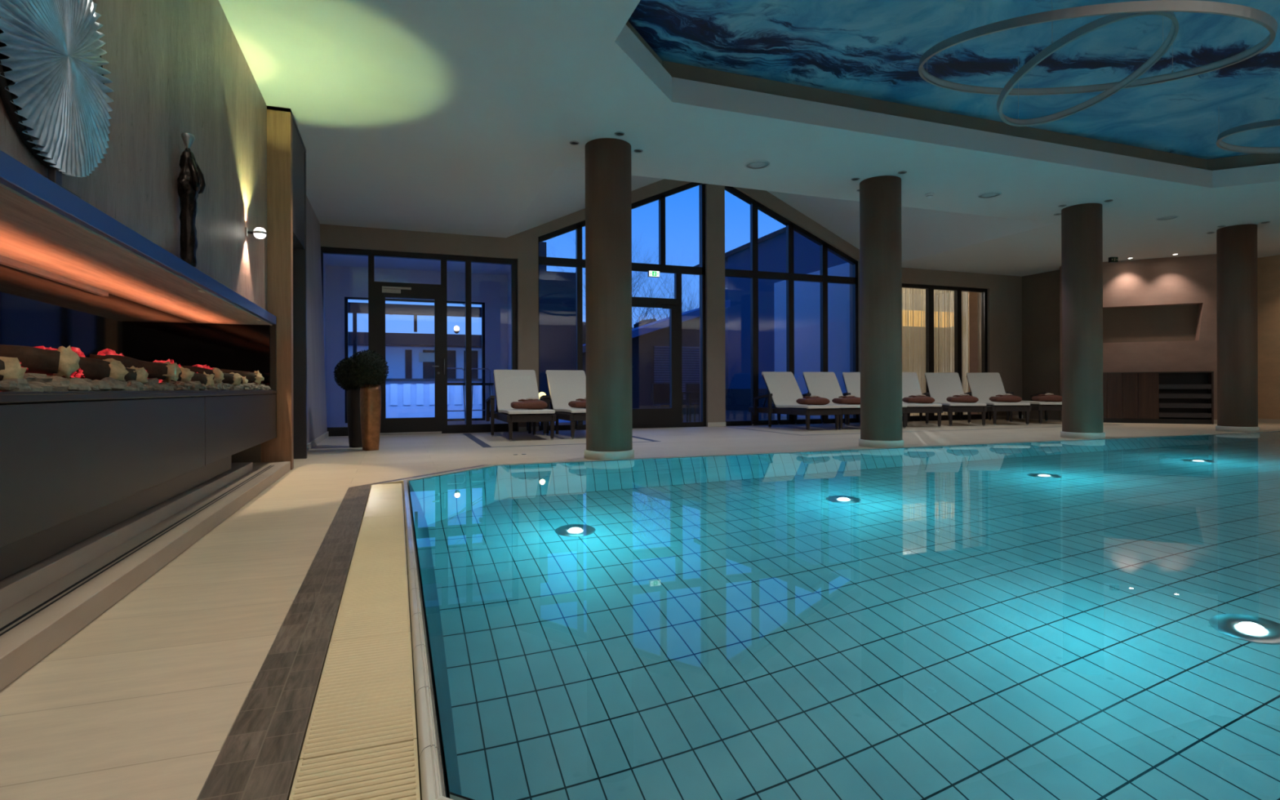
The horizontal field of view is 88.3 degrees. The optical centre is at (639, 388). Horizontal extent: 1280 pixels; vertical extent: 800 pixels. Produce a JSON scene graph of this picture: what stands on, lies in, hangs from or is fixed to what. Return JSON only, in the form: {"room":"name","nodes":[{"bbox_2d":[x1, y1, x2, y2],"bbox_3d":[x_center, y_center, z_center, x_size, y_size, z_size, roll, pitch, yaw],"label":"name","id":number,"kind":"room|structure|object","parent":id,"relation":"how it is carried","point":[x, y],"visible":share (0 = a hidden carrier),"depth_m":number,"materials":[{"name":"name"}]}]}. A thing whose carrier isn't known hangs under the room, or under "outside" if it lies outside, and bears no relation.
{"room":"indoor swimming pool","nodes":[
{"label":"indoor swimming pool","id":0,"kind":"room"},
{"bbox_2d":[0,0,267,311],"bbox_3d":[-1.777,-1.426,0.945,0.730,1.695,9.000,0,0,-20],"label":"wall","id":1,"kind":"structure","parent":0,"point":[175,67],"depth_m":3.16,"materials":[{"name":"paint"}]},
{"bbox_2d":[231,443,261,462],"bbox_3d":[-3.527,-0.787,5.623,0.680,2.900,0.990,0,0,-20],"label":"wall","id":2,"kind":"structure","parent":0,"point":[253,454],"depth_m":5.25,"materials":[{"name":"brown paint"}]},
{"bbox_2d":[0,461,290,690],"bbox_3d":[-2.147,0.592,2.495,0.695,0.132,5.770,0,0,-20],"label":"trim","id":3,"kind":"structure","parent":2,"relation":"attached to","point":[44,604],"depth_m":2.13,"materials":[{"name":"beige stone"}]},
{"bbox_2d":[0,150,276,580],"bbox_3d":[-2.190,-0.029,2.473,0.603,1.095,5.755,0,0,-20],"label":"fireplace","id":4,"kind":"object","parent":3,"relation":"on","point":[75,466],"visible":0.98,"depth_m":2.61,"materials":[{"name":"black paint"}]},
{"bbox_2d":[0,0,113,198],"bbox_3d":[-1.723,-0.957,1.956,0.062,0.756,0.693,0,0,-20],"label":"disc","id":5,"kind":"object","parent":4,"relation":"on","point":[53,90],"visible":0.99,"depth_m":1.91,"materials":[{"name":"silver metal"}]},
{"bbox_2d":[0,373,271,392],"bbox_3d":[-2.184,-0.010,3.027,0.202,0.086,4.510,0,0,-20],"label":"chips","id":6,"kind":"object","parent":4,"relation":"in","point":[42,383],"visible":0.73,"depth_m":2.21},
{"bbox_2d":[0,356,27,391],"bbox_3d":[-1.755,-0.048,1.648,0.138,0.130,0.326,0,0,19],"label":"log","id":7,"kind":"object","parent":6,"relation":"on","point":[10,367],"visible":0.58,"depth_m":1.74,"materials":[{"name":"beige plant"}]},
{"bbox_2d":[0,344,79,378],"bbox_3d":[-1.935,-0.087,2.020,0.168,0.122,0.320,0,0,33],"label":"log","id":8,"kind":"object","parent":6,"relation":"on","point":[64,361],"visible":0.78,"depth_m":2.05,"materials":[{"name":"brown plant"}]},
{"bbox_2d":[37,356,128,380],"bbox_3d":[-2.008,-0.065,2.316,0.153,0.132,0.323,0,0,26],"label":"log","id":9,"kind":"object","parent":6,"relation":"on","point":[93,369],"visible":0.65,"depth_m":2.35,"materials":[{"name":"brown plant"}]},
{"bbox_2d":[61,365,148,383],"bbox_3d":[-2.110,-0.048,2.576,0.147,0.120,0.331,0,0,21],"label":"log","id":10,"kind":"object","parent":6,"relation":"on","point":[140,375],"visible":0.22,"depth_m":2.67,"materials":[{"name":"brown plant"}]},
{"bbox_2d":[89,354,181,382],"bbox_3d":[-2.237,-0.085,2.926,0.172,0.126,0.325,0,0,32],"label":"log","id":11,"kind":"object","parent":6,"relation":"on","point":[166,371],"visible":0.7,"depth_m":2.95,"materials":[{"name":"brown wood"}]},
{"bbox_2d":[148,366,194,382],"bbox_3d":[-2.340,-0.070,3.180,0.160,0.121,0.320,0,0,32],"label":"log","id":12,"kind":"object","parent":6,"relation":"on","point":[186,374],"visible":0.27,"depth_m":3.25,"materials":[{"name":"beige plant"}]},
{"bbox_2d":[179,365,224,383],"bbox_3d":[-2.590,-0.083,3.800,0.150,0.131,0.325,0,0,38],"label":"log","id":13,"kind":"object","parent":6,"relation":"on","point":[218,378],"visible":0.34,"depth_m":3.85,"materials":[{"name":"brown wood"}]},
{"bbox_2d":[191,371,214,386],"bbox_3d":[-2.440,-0.051,3.505,0.136,0.118,0.324,0,0,22],"label":"log","id":14,"kind":"object","parent":6,"relation":"on","point":[206,379],"visible":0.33,"depth_m":3.57,"materials":[{"name":"brown wood"}]},
{"bbox_2d":[222,372,241,385],"bbox_3d":[-2.665,-0.066,4.124,0.153,0.124,0.317,0,0,32],"label":"log","id":15,"kind":"object","parent":6,"relation":"on","point":[233,379],"visible":0.34,"depth_m":4.19,"materials":[{"name":"brown wood"}]},
{"bbox_2d":[219,368,264,384],"bbox_3d":[-2.938,-0.087,4.825,0.151,0.118,0.329,0,0,37],"label":"log","id":16,"kind":"object","parent":6,"relation":"on","point":[256,377],"visible":0.64,"depth_m":4.85,"materials":[{"name":"brown wood"}]},
{"bbox_2d":[0,393,271,404],"bbox_3d":[-2.158,0.042,2.455,0.490,0.032,5.700,0,0,-20],"label":"tray","id":17,"kind":"object","parent":4,"relation":"on","point":[1,393],"depth_m":2.19,"materials":[{"name":"black metal"}]},
{"bbox_2d":[177,132,206,267],"bbox_3d":[-2.141,-0.893,3.143,0.103,0.630,0.147,0,0,-20],"label":"figurine","id":18,"kind":"object","parent":4,"relation":"on","point":[191,183],"visible":0.98,"depth_m":3.10,"materials":[{"name":"brown metal"}]},
{"bbox_2d":[261,106,306,470],"bbox_3d":[-3.424,-0.802,5.661,0.900,2.929,0.990,0,0,-20],"label":"pillar","id":19,"kind":"structure","parent":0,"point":[286,252],"depth_m":5.34,"materials":[{"name":"brown wood"}]},
{"bbox_2d":[306,195,327,444],"bbox_3d":[-4.171,-0.810,7.544,0.800,2.950,3.060,0,0,-20],"label":"wall","id":20,"kind":"structure","parent":0,"point":[317,425],"depth_m":8.13,"materials":[{"name":"paint"}]},
{"bbox_2d":[323,262,325,378],"bbox_3d":[-5.149,-0.731,10.412,0.150,2.800,2.400,0,0,-20],"label":"wall","id":21,"kind":"structure","parent":0,"point":[324,265],"depth_m":11.27,"materials":[{"name":"white paint"}]},
{"bbox_2d":[346,386,362,447],"bbox_3d":[-3.189,0.312,7.435,0.192,0.700,0.192,0,0,41],"label":"pot","id":22,"kind":"object","parent":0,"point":[353,420],"depth_m":7.35,"materials":[{"name":"brown metal"}]},
{"bbox_2d":[360,384,381,450],"bbox_3d":[-2.882,0.311,7.058,0.192,0.700,0.192,0,0,41],"label":"pot","id":23,"kind":"object","parent":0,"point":[370,394],"depth_m":6.99,"materials":[{"name":"brown metal"}]},
{"bbox_2d":[325,265,508,426],"bbox_3d":[-3.990,-0.685,12.039,3.250,2.900,0.150,0,0,-20],"label":"wall","id":24,"kind":"structure","parent":0,"point":[341,282],"depth_m":11.88,"materials":[{"name":"white paint"}]},
{"bbox_2d":[344,297,485,422],"bbox_3d":[-4.054,-0.500,12.010,2.410,2.210,0.100,0,0,-20],"label":"window","id":25,"kind":"structure","parent":24,"relation":"in","point":[346,340],"depth_m":12.19,"materials":[{"name":"brown metal"}]},
{"bbox_2d":[323,253,511,275],"bbox_3d":[-3.654,-2.187,10.966,3.350,0.100,2.400,0,0,-20],"label":"ceiling","id":26,"kind":"structure","parent":0,"point":[332,260],"depth_m":11.41,"materials":[{"name":"white paint"}]},
{"bbox_2d":[408,486,449,798],"bbox_3d":[-0.928,1.403,2.891,0.154,1.500,3.856,0,0,-20],"label":"trim","id":27,"kind":"structure","parent":0,"point":[429,647],"depth_m":1.61,"materials":[{"name":"tile"}]},
{"bbox_2d":[447,416,570,425],"bbox_3d":[-13.059,0.778,20.096,17.400,0.120,21.250,0,0,-20],"label":"floor","id":28,"kind":"structure","parent":0,"point":[560,421],"depth_m":13.74,"materials":[{"name":"grey"}]},
{"bbox_2d":[347,331,481,378],"bbox_3d":[-8.015,-0.420,20.280,7.800,2.240,4.400,0,0,-20],"label":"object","id":29,"kind":"object","parent":28,"relation":"on","point":[402,350],"visible":0.15,"depth_m":19.19,"materials":[{"name":"white paint"}]},
{"bbox_2d":[347,302,481,355],"bbox_3d":[-4.972,-0.605,14.339,3.800,2.588,2.445,0,0,-20],"label":"pergola","id":30,"kind":"object","parent":28,"relation":"on","point":[353,308],"visible":0.33,"depth_m":13.17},
{"bbox_2d":[385,378,481,417],"bbox_3d":[-5.178,0.229,15.772,4.200,0.920,0.420,0,0,-20],"label":"bar","id":31,"kind":"object","parent":28,"relation":"on","point":[404,397],"visible":0.37,"depth_m":15.61,"materials":[{"name":"white paint"}]},
{"bbox_2d":[385,378,481,381],"bbox_3d":[-5.179,-0.201,15.772,4.200,0.060,0.420,0,0,-20],"label":"countertop","id":32,"kind":"structure","parent":31,"relation":"on","point":[387,380],"depth_m":15.57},
{"bbox_2d":[507,272,511,369],"bbox_3d":[-2.110,-0.742,11.534,0.070,2.800,2.400,0,0,-20],"label":"wall","id":33,"kind":"structure","parent":0,"point":[509,274],"depth_m":12.30,"materials":[{"name":"white paint"}]},
{"bbox_2d":[0,413,1279,799],"bbox_3d":[4.301,0.694,7.128,16.400,0.120,16.400,0,0,-20],"label":"floor","id":34,"kind":"structure","parent":0,"point":[142,702],"depth_m":1.87,"materials":[{"name":"beige tile"}]},
{"bbox_2d":[333,356,362,447],"bbox_3d":[-3.227,0.151,7.421,0.413,1.022,0.407,0,0,-20],"label":"boxwood","id":35,"kind":"object","parent":34,"relation":"on","point":[353,420],"visible":0.45,"depth_m":7.34,"materials":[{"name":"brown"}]},
{"bbox_2d":[345,349,389,450],"bbox_3d":[-2.911,0.122,7.049,0.438,1.077,0.437,0,0,-20],"label":"boxwood","id":36,"kind":"object","parent":34,"relation":"on","point":[366,370],"visible":1,"depth_m":6.97,"materials":[{"name":"green plant"}]},
{"bbox_2d":[402,492,421,799],"bbox_3d":[5.293,0.692,5.016,13.732,0.078,5.750,0,0,-20],"label":"trim","id":37,"kind":"structure","parent":34,"relation":"attached to","point":[402,492],"depth_m":1.49,"materials":[{"name":"beige tile"}]},
{"bbox_2d":[288,738,420,799],"bbox_3d":[-0.408,0.661,0.925,0.196,0.021,0.576,0,0,-20],"label":"drain grate","id":38,"kind":"object","parent":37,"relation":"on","point":[390,771],"visible":1,"depth_m":1.11,"materials":[{"name":"beige plastic"}]},
{"bbox_2d":[299,631,416,759],"bbox_3d":[-0.609,0.662,1.469,0.196,0.021,0.576,0,0,-20],"label":"drain grate","id":39,"kind":"object","parent":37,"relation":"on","point":[365,698],"visible":0.97,"depth_m":1.39,"materials":[{"name":"beige plastic"}]},
{"bbox_2d":[330,574,410,641],"bbox_3d":[-0.810,0.663,2.013,0.196,0.021,0.576,0,0,-20],"label":"drain grate","id":40,"kind":"object","parent":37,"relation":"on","point":[379,606],"visible":0.98,"depth_m":1.95,"materials":[{"name":"beige plastic"}]},
{"bbox_2d":[346,539,407,580],"bbox_3d":[-1.010,0.663,2.558,0.196,0.021,0.576,0,0,-20],"label":"drain grate","id":41,"kind":"object","parent":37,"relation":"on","point":[375,559],"visible":0.91,"depth_m":2.51,"materials":[{"name":"beige plastic"}]},
{"bbox_2d":[356,515,404,542],"bbox_3d":[-1.211,0.664,3.102,0.196,0.021,0.576,0,0,-20],"label":"drain grate","id":42,"kind":"object","parent":37,"relation":"on","point":[390,527],"visible":0.97,"depth_m":3.06,"materials":[{"name":"beige plastic"}]},
{"bbox_2d":[362,497,404,518],"bbox_3d":[-1.412,0.665,3.646,0.196,0.021,0.576,0,0,-20],"label":"drain grate","id":43,"kind":"object","parent":37,"relation":"on","point":[382,507],"visible":0.96,"depth_m":3.61,"materials":[{"name":"beige plastic"}]},
{"bbox_2d":[367,488,403,499],"bbox_3d":[-1.585,0.665,4.115,0.196,0.021,0.416,0,0,-20],"label":"drain grate","id":44,"kind":"object","parent":37,"relation":"on","point":[378,494],"visible":0.88,"depth_m":4.09,"materials":[{"name":"beige plastic"}]},
{"bbox_2d":[485,369,555,441],"bbox_3d":[-1.645,0.195,9.040,0.780,0.923,1.738,0,0,-20],"label":"sun lounger","id":45,"kind":"object","parent":34,"relation":"on","point":[510,385],"visible":0.94,"depth_m":9.16,"materials":[{"name":"wicker"}]},
{"bbox_2d":[511,399,547,409],"bbox_3d":[-1.435,0.207,8.530,0.440,0.137,0.300,0,0,-17],"label":"folded towel","id":46,"kind":"object","parent":45,"relation":"on","point":[535,404],"visible":1,"depth_m":8.42,"materials":[{"name":"red fabric"}]},
{"bbox_2d":[462,430,660,447],"bbox_3d":[-1.168,0.659,8.852,2.130,0.011,2.480,0,0,-20],"label":"trim","id":47,"kind":"structure","parent":34,"relation":"attached to","point":[473,437],"depth_m":8.19,"materials":[{"name":"stone"}]},
{"bbox_2d":[540,369,586,439],"bbox_3d":[-0.938,0.192,9.364,0.780,0.923,1.738,0,0,-22],"label":"sun lounger","id":48,"kind":"object","parent":34,"relation":"on","point":[565,387],"visible":0.54,"depth_m":9.52,"materials":[{"name":"fabric"}]},
{"bbox_2d":[584,137,634,459],"bbox_3d":[-0.295,-0.813,6.224,0.472,2.929,0.472,0,0,-20],"label":"round column","id":49,"kind":"structure","parent":34,"relation":"on","point":[608,197],"depth_m":6.03,"materials":[{"name":"paint"}]},
{"bbox_2d":[748,371,840,431],"bbox_3d":[2.470,0.179,10.729,0.780,0.923,1.738,0,0,-20],"label":"sun lounger","id":50,"kind":"object","parent":34,"relation":"on","point":[784,390],"visible":0.99,"depth_m":10.82,"materials":[{"name":"wicker"}]},
{"bbox_2d":[795,395,830,404],"bbox_3d":[2.680,0.191,10.219,0.440,0.137,0.300,0,0,-17],"label":"folded towel","id":51,"kind":"object","parent":50,"relation":"on","point":[806,400],"visible":0.96,"depth_m":10.11,"materials":[{"name":"red fabric"}]},
{"bbox_2d":[794,372,860,430],"bbox_3d":[3.183,0.177,11.002,0.780,0.923,1.738,0,0,-11],"label":"sun lounger","id":52,"kind":"object","parent":34,"relation":"on","point":[822,384],"visible":0.48,"depth_m":11.21,"materials":[{"name":"fabric"}]},
{"bbox_2d":[831,395,860,404],"bbox_3d":[3.310,0.189,10.465,0.440,0.137,0.300,0,0,-15],"label":"folded towel","id":53,"kind":"object","parent":52,"relation":"on","point":[853,400],"visible":0.91,"depth_m":10.34,"materials":[{"name":"red fabric"}]},
{"bbox_2d":[402,431,1279,799],"bbox_3d":[5.233,0.663,5.179,13.328,0.075,5.378,0,0,-20],"label":"trim","id":54,"kind":"structure","parent":34,"relation":"attached to","point":[433,780],"depth_m":1.54,"materials":[{"name":"beige ceramic"}]},
{"bbox_2d":[841,372,908,428],"bbox_3d":[3.902,0.174,11.277,0.780,0.923,1.738,0,0,-2],"label":"sun lounger","id":55,"kind":"object","parent":34,"relation":"on","point":[851,380],"visible":0.27,"depth_m":11.50,"materials":[{"name":"fabric"}]},
{"bbox_2d":[858,175,904,448],"bbox_3d":[2.670,-0.824,7.317,0.472,2.929,0.472,0,0,-20],"label":"round column","id":56,"kind":"structure","parent":34,"relation":"on","point":[880,197],"depth_m":7.13,"materials":[{"name":"paint"}]},
{"bbox_2d":[902,372,942,427],"bbox_3d":[4.659,0.171,11.508,0.780,0.923,1.738,0,0,6],"label":"sun lounger","id":57,"kind":"object","parent":34,"relation":"on","point":[910,383],"visible":0.5,"depth_m":11.61,"materials":[{"name":"fabric"}]},
{"bbox_2d":[902,395,934,403],"bbox_3d":[4.623,0.184,10.958,0.440,0.137,0.300,0,0,2],"label":"folded towel","id":58,"kind":"object","parent":57,"relation":"on","point":[915,399],"visible":0.98,"depth_m":10.82,"materials":[{"name":"red fabric"}]},
{"bbox_2d":[919,372,986,426],"bbox_3d":[5.544,0.168,11.806,0.780,0.923,1.738,0,0,7],"label":"sun lounger","id":59,"kind":"object","parent":34,"relation":"on","point":[940,385],"visible":0.71,"depth_m":11.96,"materials":[{"name":"fabric"}]},
{"bbox_2d":[946,395,978,403],"bbox_3d":[5.499,0.181,11.257,0.440,0.137,0.300,0,0,10],"label":"folded towel","id":60,"kind":"object","parent":59,"relation":"on","point":[955,398],"visible":1,"depth_m":11.13,"materials":[{"name":"red fabric"}]},
{"bbox_2d":[968,292,977,414],"bbox_3d":[7.339,-0.817,14.380,0.470,2.820,0.040,0,0,-20],"label":"curtain","id":61,"kind":"object","parent":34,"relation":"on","point":[972,296],"visible":0.21,"depth_m":14.32,"materials":[{"name":"beige fabric"}]},
{"bbox_2d":[960,372,1031,425],"bbox_3d":[6.427,0.165,12.050,0.780,0.923,1.738,0,0,8],"label":"sun lounger","id":62,"kind":"object","parent":34,"relation":"on","point":[983,386],"visible":0.68,"depth_m":12.20,"materials":[{"name":"fabric"}]},
{"bbox_2d":[989,394,1022,402],"bbox_3d":[6.372,0.178,11.502,0.440,0.137,0.300,0,0,4],"label":"folded towel","id":63,"kind":"object","parent":62,"relation":"on","point":[1004,398],"visible":0.99,"depth_m":11.37,"materials":[{"name":"red fabric"}]},
{"bbox_2d":[991,391,1062,423],"bbox_3d":[7.294,0.344,12.357,0.780,0.559,1.738,0,0,2],"label":"sun lounger","id":64,"kind":"object","parent":34,"relation":"on","point":[1040,406],"visible":0.48,"depth_m":11.62,"materials":[{"name":"wicker"}]},
{"bbox_2d":[1031,394,1062,401],"bbox_3d":[7.297,0.174,11.806,0.440,0.137,0.300,0,0,5],"label":"folded towel","id":65,"kind":"object","parent":64,"relation":"on","point":[1041,397],"visible":0.94,"depth_m":11.68,"materials":[{"name":"brown fabric"}]},
{"bbox_2d":[1060,203,1105,439],"bbox_3d":[5.635,-0.835,8.411,0.472,2.929,0.472,0,0,-20],"label":"round column","id":66,"kind":"structure","parent":34,"relation":"on","point":[1082,224],"depth_m":8.23,"materials":[{"name":"paint"}]},
{"bbox_2d":[1102,371,1213,424],"bbox_3d":[8.852,0.165,11.787,2.145,0.905,0.200,0,0,25],"label":"base cabinet","id":67,"kind":"object","parent":34,"relation":"on","point":[1166,397],"visible":0.88,"depth_m":11.62,"materials":[{"name":"wood"}]},
{"bbox_2d":[1102,371,1213,373],"bbox_3d":[8.850,-0.278,11.787,2.145,0.020,0.200,0,0,25],"label":"countertop","id":68,"kind":"structure","parent":67,"relation":"on","point":[1165,371],"depth_m":11.51,"materials":[{"name":"wood"}]},
{"bbox_2d":[1215,224,1259,432],"bbox_3d":[8.599,-0.846,9.505,0.472,2.929,0.472,0,0,-20],"label":"round column","id":69,"kind":"structure","parent":34,"relation":"on","point":[1237,296],"depth_m":9.34,"materials":[{"name":"paint"}]},
{"bbox_2d":[320,178,1022,436],"bbox_3d":[1.530,-1.546,11.438,14.200,4.780,0.300,0,0,-20],"label":"wall","id":70,"kind":"structure","parent":0,"point":[1004,292],"depth_m":11.18,"materials":[{"name":"beige paint"}]},
{"bbox_2d":[373,286,444,435],"bbox_3d":[-3.330,-0.397,9.562,0.960,2.118,0.154,0,0,-20],"label":"door","id":71,"kind":"structure","parent":70,"relation":"in","point":[415,425],"depth_m":9.55,"materials":[{"name":"brown metal"}]},
{"bbox_2d":[320,246,517,435],"bbox_3d":[-3.163,-0.653,9.652,2.720,2.630,0.080,0,0,-20],"label":"window","id":72,"kind":"structure","parent":70,"relation":"in","point":[468,427],"depth_m":9.72,"materials":[{"name":"brown metal"}]},
{"bbox_2d":[537,182,706,431],"bbox_3d":[-0.248,-1.459,10.729,2.870,4.220,0.080,0,0,-20],"label":"window","id":73,"kind":"structure","parent":70,"relation":"in","point":[578,263],"depth_m":10.95,"materials":[{"name":"brown metal"}]},
{"bbox_2d":[631,302,676,426],"bbox_3d":[0.167,-0.393,10.841,0.940,2.025,0.134,0,0,-20],"label":"door","id":74,"kind":"structure","parent":70,"relation":"in","point":[641,416],"depth_m":10.95,"materials":[{"name":"brown metal"}]},
{"bbox_2d":[724,186,858,426],"bbox_3d":[2.730,-1.457,11.828,2.800,4.195,0.080,0,0,-20],"label":"window","id":75,"kind":"structure","parent":70,"relation":"in","point":[753,273],"depth_m":11.77,"materials":[{"name":"brown metal"}]},
{"bbox_2d":[724,418,1120,435],"bbox_3d":[4.819,0.637,11.172,6.430,0.011,2.270,0,0,-20],"label":"trim","id":76,"kind":"structure","parent":70,"relation":"attached to","point":[1004,419],"depth_m":10.89,"materials":[{"name":"stone"}]},
{"bbox_2d":[902,283,987,421],"bbox_3d":[5.956,-0.692,13.017,2.290,2.640,0.080,0,0,-20],"label":"window","id":77,"kind":"structure","parent":70,"relation":"in","point":[930,289],"depth_m":13.11,"materials":[{"name":"brown metal"}]},
{"bbox_2d":[218,0,1279,276],"bbox_3d":[4.818,-2.398,5.697,16.400,0.200,13.350,0,0,-20],"label":"ceiling","id":78,"kind":"structure","parent":0,"point":[518,81],"depth_m":6.12,"materials":[{"name":"paint"}]},
{"bbox_2d":[745,160,769,168],"bbox_3d":[1.200,-2.280,6.734,0.250,0.008,0.250,0,0,-20],"label":"ceiling speaker","id":79,"kind":"object","parent":78,"relation":"attached to","point":[759,164],"visible":1,"depth_m":6.72,"materials":[{"name":"paint"}]},
{"bbox_2d":[625,21,1279,170],"bbox_3d":[4.048,-2.575,4.748,8.900,0.160,4.300,0,0,-20],"label":"trim","id":80,"kind":"structure","parent":78,"relation":"attached to","point":[682,71],"depth_m":6.29,"materials":[{"name":"paint"}]},
{"bbox_2d":[627,0,1279,159],"bbox_3d":[4.048,-2.675,4.748,8.900,0.040,4.300,0,0,-20],"label":"ceiling panel","id":81,"kind":"object","parent":78,"relation":"attached to","point":[872,49],"visible":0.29,"depth_m":5.27,"materials":[{"name":"blue paint"}]},
{"bbox_2d":[996,0,1178,126],"bbox_3d":[3.196,-2.366,4.769,1.121,0.571,1.086,0,0,-20],"label":"pendant","id":82,"kind":"object","parent":81,"relation":"hanging from","point":[1110,19],"visible":0.94,"depth_m":4.72,"materials":[{"name":"silver metal"}]},
{"bbox_2d":[918,0,1277,95],"bbox_3d":[3.016,-2.345,4.560,2.023,0.612,1.987,0,0,-20],"label":"pendant","id":83,"kind":"object","parent":81,"relation":"hanging from","point":[1258,16],"visible":0.96,"depth_m":4.02,"materials":[{"name":"silver metal"}]},
{"bbox_2d":[921,35,1270,93],"bbox_3d":[3.017,-2.281,4.560,1.976,0.454,1.938,0,0,-20],"label":"diffuser","id":84,"kind":"object","parent":83,"relation":"attached to","point":[957,39],"depth_m":4.99,"materials":[{"name":"white plastic"}]},
{"bbox_2d":[1216,119,1279,153],"bbox_3d":[5.809,-2.409,5.929,0.959,0.505,0.955,0,0,-20],"label":"pendant","id":85,"kind":"object","parent":81,"relation":"hanging from","point":[1276,122],"visible":1,"depth_m":6.14,"materials":[{"name":"silver metal"}]},
{"bbox_2d":[1219,141,1279,151],"bbox_3d":[5.809,-2.261,5.929,0.912,0.182,0.906,0,0,-20],"label":"diffuser","id":86,"kind":"object","parent":85,"relation":"attached to","point":[1223,145],"depth_m":6.36,"materials":[{"name":"white plastic"}]},
{"bbox_2d":[506,166,1053,262],"bbox_3d":[1.853,-3.187,9.695,7.290,1.800,3.800,0,0,-20],"label":"wall","id":87,"kind":"structure","parent":0,"point":[924,232],"depth_m":10.33,"materials":[{"name":"paint"}]},
{"bbox_2d":[778,266,849,418],"bbox_3d":[3.803,-0.864,13.954,0.200,3.000,2.850,0,0,-20],"label":"wall","id":88,"kind":"structure","parent":0,"point":[806,294],"depth_m":13.94,"materials":[{"name":"glass"}]},
{"bbox_2d":[408,431,1279,799],"bbox_3d":[5.229,0.634,5.190,13.244,0.001,5.260,0,0,-20],"label":"pool water","id":89,"kind":"object","parent":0,"point":[1098,619],"visible":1,"depth_m":1.85,"materials":[{"name":"teal liquid"}]},
{"bbox_2d":[773,286,934,415],"bbox_3d":[5.386,-0.870,16.164,4.700,3.000,0.200,0,0,-20],"label":"wall","id":90,"kind":"structure","parent":0,"point":[775,289],"depth_m":16.54,"materials":[{"name":"paint"}]},
{"bbox_2d":[773,262,953,295],"bbox_3d":[5.920,-2.422,14.844,4.800,0.100,3.050,0,0,-20],"label":"ceiling","id":91,"kind":"structure","parent":0,"point":[845,265],"depth_m":13.92,"materials":[{"name":"paint"}]},
{"bbox_2d":[902,310,951,327],"bbox_3d":[5.880,-1.912,15.175,3.150,0.920,0.300,0,0,-20],"label":"pendant lamp","id":92,"kind":"object","parent":91,"relation":"hanging from","point":[905,311],"visible":0.02,"depth_m":15.23,"materials":[{"name":"beige fabric"}]},
{"bbox_2d":[902,288,968,415],"bbox_3d":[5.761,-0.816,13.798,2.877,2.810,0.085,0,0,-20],"label":"curtain","id":93,"kind":"object","parent":91,"relation":"hanging from","point":[948,331],"visible":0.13,"depth_m":14.01,"materials":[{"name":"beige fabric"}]},
{"bbox_2d":[505,431,1266,465],"bbox_3d":[4.338,1.384,7.613,11.790,1.500,0.154,0,0,-20],"label":"trim","id":94,"kind":"structure","parent":0,"point":[1261,432],"depth_m":6.79,"materials":[{"name":"tile"}]},
{"bbox_2d":[1022,270,1060,420],"bbox_3d":[8.215,-0.845,13.290,0.380,2.930,0.850,0,0,-20],"label":"wall","id":95,"kind":"structure","parent":0,"point":[1041,373],"depth_m":13.23,"materials":[{"name":"brown paint"}]},
{"bbox_2d":[1059,253,1217,421],"bbox_3d":[9.096,-0.849,11.948,2.500,2.930,0.300,0,0,25],"label":"wall","id":96,"kind":"structure","parent":0,"point":[1180,280],"depth_m":11.69,"materials":[{"name":"paint"}]},
{"bbox_2d":[1102,304,1198,342],"bbox_3d":[8.963,-1.158,12.082,2.010,0.650,0.005,0,0,25],"label":"niche","id":97,"kind":"object","parent":96,"relation":"attached to","point":[1167,322],"depth_m":11.95,"materials":[{"name":"brown paint"}]},
{"bbox_2d":[1257,254,1279,419],"bbox_3d":[12.826,-0.862,7.264,0.300,2.930,10.750,0,0,-20],"label":"wall","id":98,"kind":"structure","parent":0,"point":[1268,267],"depth_m":11.61,"materials":[{"name":"beige paint"}]},
{"label":"outside","id":99,"kind":"structure","parent":0,"visible":0},
{"bbox_2d":[582,409,774,424],"bbox_3d":[-1.558,0.881,47.575,90.000,0.150,69.650,0,0,-20],"label":"ground","id":100,"kind":"structure","parent":99,"point":[732,415],"depth_m":18.48,"materials":[{"name":"grey"}]},
{"bbox_2d":[538,241,576,408],"bbox_3d":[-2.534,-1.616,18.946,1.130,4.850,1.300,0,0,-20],"label":"building","id":101,"kind":"structure","parent":100,"relation":"on","point":[557,290],"depth_m":18.32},
{"bbox_2d":[555,213,698,325],"bbox_3d":[-1.098,-4.117,32.962,8.618,9.881,9.596,0,0,41],"label":"bare tree","id":102,"kind":"object","parent":100,"relation":"on","point":[634,281],"visible":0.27,"depth_m":32.87,"materials":[{"name":"brown plant"}]},
{"bbox_2d":[582,299,730,413],"bbox_3d":[0.191,-0.956,20.856,4.400,3.510,3.000,0,0,-20],"label":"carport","id":103,"kind":"object","parent":100,"relation":"on","point":[650,341],"visible":0.44,"depth_m":19.98,"materials":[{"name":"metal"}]},
{"bbox_2d":[652,383,670,408],"bbox_3d":[0.554,0.348,13.959,0.440,0.900,0.450,0,0,-20],"label":"chair","id":104,"kind":"object","parent":100,"relation":"on","point":[660,391],"visible":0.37,"depth_m":14.10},
{"bbox_2d":[631,231,699,319],"bbox_3d":[2.325,-4.072,34.940,7.640,9.762,7.961,0,0,10],"label":"bare tree","id":105,"kind":"object","parent":100,"relation":"on","point":[639,232],"visible":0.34,"depth_m":34.89,"materials":[{"name":"brown plant"}]},
{"bbox_2d":[685,383,699,422],"bbox_3d":[1.307,0.345,14.663,0.440,0.900,0.450,0,0,-20],"label":"chair","id":106,"kind":"object","parent":100,"relation":"on","point":[689,387],"visible":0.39,"depth_m":14.78,"materials":[{"name":"black"}]},
{"bbox_2d":[693,226,848,410],"bbox_3d":[6.653,-2.970,26.866,8.700,7.490,3.400,0,0,-20],"label":"house","id":107,"kind":"structure","parent":100,"relation":"on","point":[771,246],"depth_m":24.98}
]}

